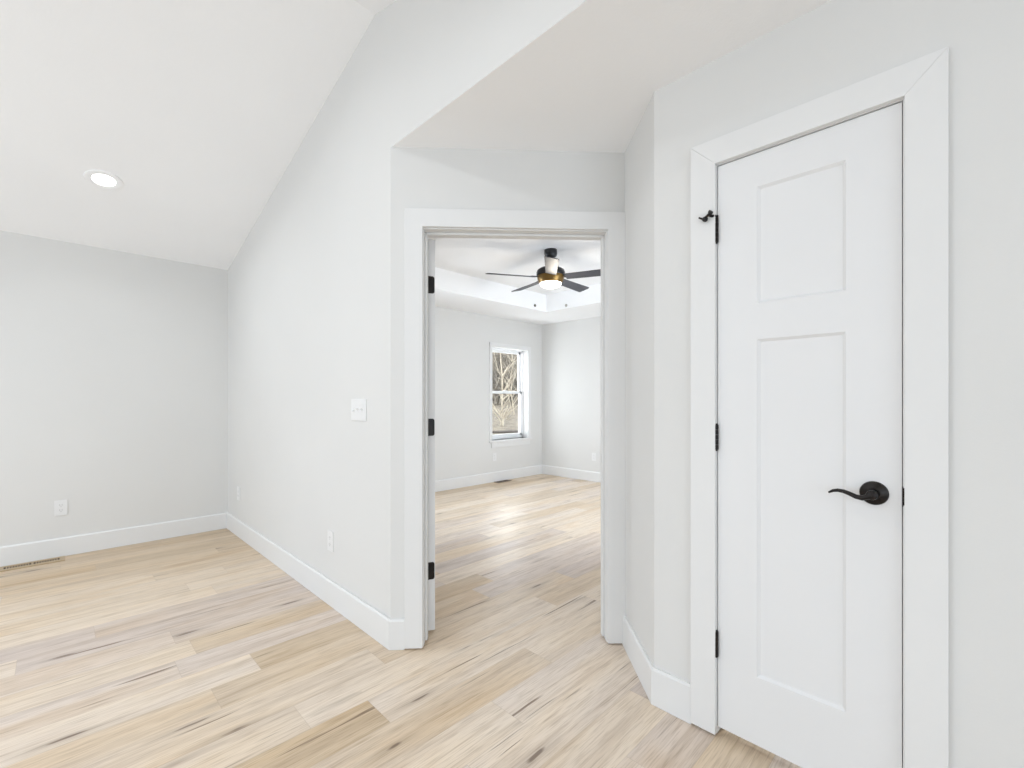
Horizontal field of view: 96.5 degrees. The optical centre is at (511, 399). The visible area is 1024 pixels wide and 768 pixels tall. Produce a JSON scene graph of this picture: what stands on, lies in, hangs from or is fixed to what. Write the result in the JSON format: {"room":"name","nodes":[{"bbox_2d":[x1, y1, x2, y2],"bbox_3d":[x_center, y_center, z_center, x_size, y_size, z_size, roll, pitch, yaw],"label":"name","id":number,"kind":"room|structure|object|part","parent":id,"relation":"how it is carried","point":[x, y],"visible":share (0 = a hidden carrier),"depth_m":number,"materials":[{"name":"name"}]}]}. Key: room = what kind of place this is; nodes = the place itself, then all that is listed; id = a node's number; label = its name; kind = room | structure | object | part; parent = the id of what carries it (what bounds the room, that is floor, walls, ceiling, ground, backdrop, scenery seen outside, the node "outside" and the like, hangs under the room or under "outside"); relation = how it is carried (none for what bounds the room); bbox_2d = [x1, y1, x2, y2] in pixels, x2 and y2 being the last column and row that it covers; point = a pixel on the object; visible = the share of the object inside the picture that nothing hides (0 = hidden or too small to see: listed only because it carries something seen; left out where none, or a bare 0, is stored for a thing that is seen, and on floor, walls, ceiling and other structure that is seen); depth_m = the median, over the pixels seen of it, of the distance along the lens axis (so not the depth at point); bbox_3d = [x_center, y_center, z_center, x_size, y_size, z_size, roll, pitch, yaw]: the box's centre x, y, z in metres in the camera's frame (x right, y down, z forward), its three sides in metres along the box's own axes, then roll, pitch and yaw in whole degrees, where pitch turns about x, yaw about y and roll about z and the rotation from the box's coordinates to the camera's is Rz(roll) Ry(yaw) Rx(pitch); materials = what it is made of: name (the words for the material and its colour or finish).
{"room":"empty living room","nodes":[
{"label":"empty living room","id":0,"kind":"room"},
{"bbox_2d":[0,230,227,546],"bbox_3d":[-4.516,-0.020,2.612,5.007,2.460,0.150,0,0,-45],"label":"wall","id":1,"kind":"structure","parent":0,"point":[114,364],"depth_m":3.71,"materials":[{"name":"beige paint"}]},
{"bbox_2d":[54,500,67,515],"bbox_3d":[-3.485,0.833,3.531,0.073,0.118,0.008,0,0,-45],"label":"outlet","id":2,"kind":"object","parent":1,"relation":"attached to","point":[60,506],"visible":1,"depth_m":3.53,"materials":[{"name":"white plastic"}]},
{"bbox_2d":[0,512,227,566],"bbox_3d":[-4.405,1.137,2.607,4.857,0.145,0.014,0,0,-45],"label":"baseboard","id":3,"kind":"structure","parent":1,"relation":"attached to","point":[83,543],"depth_m":3.71,"materials":[{"name":"white wood"}]},
{"bbox_2d":[0,474,801,767],"bbox_3d":[0.563,1.210,0.846,12.568,0.001,9.790,0,0,-45],"label":"floor","id":4,"kind":"structure","parent":0,"point":[198,650],"depth_m":2.08,"materials":[{"name":"brown wood"}]},
{"bbox_2d":[0,556,64,571],"bbox_3d":[-3.534,1.207,3.367,0.345,0.006,0.128,0,0,-45],"label":"floor vent","id":5,"kind":"object","parent":4,"relation":"in","point":[61,558],"visible":1,"depth_m":3.37,"materials":[{"name":"beige wood"}]},
{"bbox_2d":[495,480,511,482],"bbox_3d":[-0.137,1.207,6.783,0.270,0.006,0.105,0,0,-45],"label":"floor vent","id":6,"kind":"object","parent":4,"relation":"in","point":[501,481],"visible":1,"depth_m":6.75,"materials":[{"name":"brown metal"}]},
{"bbox_2d":[226,0,585,649],"bbox_3d":[-0.520,-0.395,2.229,0.136,3.209,6.242,0,0,-45],"label":"wall","id":7,"kind":"structure","parent":0,"point":[309,284],"depth_m":2.62,"materials":[{"name":"beige paint"}]},
{"bbox_2d":[237,486,239,500],"bbox_3d":[-2.430,0.832,4.061,0.073,0.118,0.008,0,0,45],"label":"outlet","id":8,"kind":"object","parent":7,"relation":"attached to","point":[238,488],"visible":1,"depth_m":4.05,"materials":[{"name":"white plastic"}]},
{"bbox_2d":[327,530,332,551],"bbox_3d":[-1.077,0.836,2.708,0.073,0.118,0.008,0,0,45],"label":"outlet","id":9,"kind":"object","parent":7,"relation":"attached to","point":[329,533],"visible":1,"depth_m":2.70,"materials":[{"name":"white plastic"}]},
{"bbox_2d":[351,399,366,420],"bbox_3d":[-0.828,0.053,2.451,0.166,0.116,0.019,0,0,45],"label":"switch plate","id":10,"kind":"object","parent":7,"relation":"attached to","point":[358,406],"visible":1,"depth_m":2.44,"materials":[{"name":"white plastic"}]},
{"bbox_2d":[404,208,624,648],"bbox_3d":[0.017,0.138,2.310,1.086,2.132,0.156,0,0,-3],"label":"door frame","id":11,"kind":"structure","parent":7,"relation":"attached to","point":[420,224],"depth_m":2.25,"materials":[{"name":"white wood"}]},
{"bbox_2d":[0,0,830,324],"bbox_3d":[0.458,-1.650,0.857,9.560,0.918,9.665,0,0,-45],"label":"ceiling","id":12,"kind":"structure","parent":0,"point":[200,109],"depth_m":2.47,"materials":[{"name":"white paint"}]},
{"bbox_2d":[83,170,123,189],"bbox_3d":[-2.718,-1.463,3.043,0.199,0.060,0.199,0,0,2],"label":"recessed light","id":13,"kind":"object","parent":12,"relation":"in","point":[100,179],"visible":1,"depth_m":3.04,"materials":[{"name":"white paint"}]},
{"bbox_2d":[485,248,600,291],"bbox_3d":[0.394,-1.284,4.513,1.216,0.373,1.244,0,0,-45],"label":"ceiling fan","id":14,"kind":"object","parent":12,"relation":"hanging from","point":[549,276],"visible":0.98,"depth_m":4.39,"materials":[{"name":"black metal"}]},
{"bbox_3d":[-0.004,-1.197,4.385,0.490,0.007,0.128,0,13,-14],"label":"blade","id":15,"kind":"part","parent":14,"relation":"part of","materials":[{"name":"grey wood"}]},
{"bbox_3d":[0.170,-1.197,4.815,0.128,0.007,0.490,-15,8,-31],"label":"blade","id":16,"kind":"part","parent":14,"relation":"part of","materials":[{"name":"grey wood"}]},
{"bbox_3d":[0.379,-1.264,4.480,0.278,0.101,0.278,0,0,-45],"label":"motor","id":17,"kind":"part","parent":14,"relation":"part of","materials":[{"name":"black"}]},
{"bbox_3d":[0.351,-1.197,4.086,0.128,0.007,0.490,13,1,4],"label":"blade","id":18,"kind":"part","parent":14,"relation":"part of","materials":[{"name":"grey wood"}]},
{"bbox_3d":[0.633,-1.197,4.783,0.128,0.007,0.490,-17,-11,39],"label":"blade","id":19,"kind":"part","parent":14,"relation":"part of","materials":[{"name":"grey wood"}]},
{"bbox_3d":[0.745,-1.197,4.332,0.490,0.007,0.128,0,-13,22],"label":"blade","id":20,"kind":"part","parent":14,"relation":"part of","materials":[{"name":"grey wood"}]},
{"bbox_2d":[428,239,434,630],"bbox_3d":[-0.555,0.180,2.772,0.094,2.024,0.937,0,0,-20],"label":"door","id":21,"kind":"structure","parent":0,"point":[431,243],"depth_m":2.37,"materials":[{"name":"white wood"}]},
{"bbox_2d":[435,307,541,480],"bbox_3d":[-1.171,-0.160,5.992,4.503,2.740,0.200,0,0,-45],"label":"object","id":22,"kind":"structure","parent":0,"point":[463,448],"depth_m":6.45,"materials":[{"name":"beige paint"}]},
{"bbox_2d":[435,465,541,491],"bbox_3d":[-1.053,1.137,5.958,4.383,0.145,0.014,0,0,-45],"label":"baseboard","id":23,"kind":"structure","parent":22,"relation":"attached to","point":[453,483],"depth_m":6.62,"materials":[{"name":"white wood"}]},
{"bbox_2d":[489,342,531,447],"bbox_3d":[-0.075,-0.072,7.057,0.906,1.550,0.224,0,0,-45],"label":"window","id":24,"kind":"structure","parent":22,"relation":"attached to","point":[523,353],"depth_m":7.28,"materials":[{"name":"white plastic"}]},
{"bbox_3d":[-0.134,-0.435,7.116,0.726,0.666,0.030,0,0,-45],"label":"sash","id":25,"kind":"part","parent":24,"relation":"part of","materials":[{"name":"clear glass"}]},
{"bbox_3d":[-0.110,0.213,7.092,0.726,0.701,0.030,0,0,-45],"label":"sash","id":26,"kind":"part","parent":24,"relation":"part of","materials":[{"name":"white plastic"}]},
{"bbox_3d":[-0.124,-0.102,7.106,0.792,1.400,0.085,0,0,-45],"label":"frame","id":27,"kind":"part","parent":24,"relation":"part of","materials":[{"name":"white plastic"}]},
{"bbox_3d":[-0.050,0.613,7.032,0.906,0.030,0.154,0,0,-45],"label":"sill","id":28,"kind":"part","parent":24,"relation":"part of","materials":[{"name":"white wood"}]},
{"bbox_2d":[391,147,623,618],"bbox_3d":[0.033,-0.010,2.311,1.250,2.440,0.120,0,0,-3],"label":"wall","id":29,"kind":"structure","parent":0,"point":[430,178],"depth_m":2.24,"materials":[{"name":"beige paint"}]},
{"bbox_2d":[542,316,600,472],"bbox_3d":[1.999,-0.160,6.111,0.150,2.740,4.415,0,0,-45],"label":"wall","id":30,"kind":"structure","parent":0,"point":[571,350],"depth_m":7.07,"materials":[{"name":"beige paint"}]},
{"bbox_2d":[542,465,600,482],"bbox_3d":[1.929,1.137,6.066,0.014,0.145,4.051,0,0,-45],"label":"baseboard","id":31,"kind":"structure","parent":30,"relation":"attached to","point":[549,470],"depth_m":7.05,"materials":[{"name":"white wood"}]},
{"bbox_2d":[592,453,595,460],"bbox_3d":[1.215,0.844,6.784,0.073,0.118,0.008,0,0,45],"label":"outlet","id":32,"kind":"object","parent":30,"relation":"attached to","point":[593,454],"visible":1,"depth_m":6.78,"materials":[{"name":"white plastic"}]},
{"bbox_2d":[624,93,653,665],"bbox_3d":[0.614,-0.010,2.049,0.100,2.440,0.453,0,0,-1],"label":"wall","id":33,"kind":"structure","parent":0,"point":[639,154],"depth_m":2.01,"materials":[{"name":"beige paint"}]},
{"bbox_2d":[622,615,691,723],"bbox_3d":[0.570,1.137,1.981,0.100,0.145,0.584,0,0,-12],"label":"baseboard","id":34,"kind":"structure","parent":33,"relation":"attached to","point":[670,693],"depth_m":1.80,"materials":[{"name":"white wood"}]},
{"bbox_2d":[654,0,1023,767],"bbox_3d":[2.472,-0.010,0.002,0.120,2.440,5.307,0,0,-45],"label":"wall","id":35,"kind":"structure","parent":0,"point":[836,45],"depth_m":1.21,"materials":[{"name":"beige paint"}]},
{"bbox_2d":[698,102,903,767],"bbox_3d":[0.896,0.168,1.480,0.571,2.018,0.093,0,0,45],"label":"door","id":36,"kind":"structure","parent":35,"relation":"in","point":[809,228],"depth_m":1.44,"materials":[{"name":"white wood"}]},
{"bbox_3d":[1.005,0.273,1.346,0.118,0.032,0.058,0,0,45],"label":"lever","id":37,"kind":"part","parent":36,"relation":"part of","materials":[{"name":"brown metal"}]},
{"bbox_3d":[1.051,0.272,1.328,0.069,0.069,0.018,0,0,45],"label":"handle","id":38,"kind":"part","parent":36,"relation":"part of","materials":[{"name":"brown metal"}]},
{"bbox_3d":[1.113,0.273,1.298,0.005,0.057,0.033,0,0,45],"label":"latch plate","id":39,"kind":"part","parent":36,"relation":"part of","materials":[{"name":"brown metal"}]},
{"bbox_2d":[691,47,948,767],"bbox_3d":[0.958,0.134,1.503,0.138,2.140,0.694,0,0,-45],"label":"door frame","id":40,"kind":"structure","parent":35,"relation":"attached to","point":[921,84],"depth_m":1.26,"materials":[{"name":"white wood"}]},
{"label":"outside","id":41,"kind":"structure","parent":0,"visible":0},
{"bbox_2d":[492,394,517,434],"bbox_3d":[0.000,-2.169,32.975,28.000,7.614,48.751,0,0,0],"label":"hillside","id":42,"kind":"structure","parent":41,"point":[512,423],"depth_m":14.97,"materials":[{"name":"beige plant"}]},
{"bbox_2d":[492,353,516,425],"bbox_3d":[-0.251,-0.609,14.102,1.284,3.922,0.390,0,0,-1],"label":"bare tree","id":43,"kind":"object","parent":42,"relation":"on","point":[505,414],"visible":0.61,"depth_m":14.04,"materials":[{"name":"beige plant"}]},
{"bbox_2d":[492,353,516,414],"bbox_3d":[-0.070,-0.456,15.943,1.696,3.435,0.226,0,0,10],"label":"bare tree","id":44,"kind":"object","parent":42,"relation":"on","point":[494,353],"visible":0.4,"depth_m":15.99,"materials":[{"name":"brown plant"}]},
{"bbox_2d":[492,352,517,404],"bbox_3d":[-0.196,-3.413,30.098,18.519,7.282,24.071,0,0,0],"label":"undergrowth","id":45,"kind":"object","parent":42,"relation":"on","point":[496,382],"visible":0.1,"depth_m":18.71,"materials":[{"name":"beige plant"}]},
{"bbox_2d":[492,430,517,432],"bbox_3d":[0.156,0.914,13.063,3.522,0.137,0.347,0,0,-3],"label":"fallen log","id":46,"kind":"object","parent":42,"relation":"on","point":[498,431],"visible":0.14,"depth_m":12.89,"materials":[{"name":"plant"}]},
{"bbox_2d":[501,354,517,419],"bbox_3d":[0.091,-0.141,14.919,0.971,3.050,0.216,0,0,0],"label":"bare tree","id":47,"kind":"object","parent":42,"relation":"on","point":[507,354],"visible":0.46,"depth_m":14.95,"materials":[{"name":"brown plant"}]}
]}

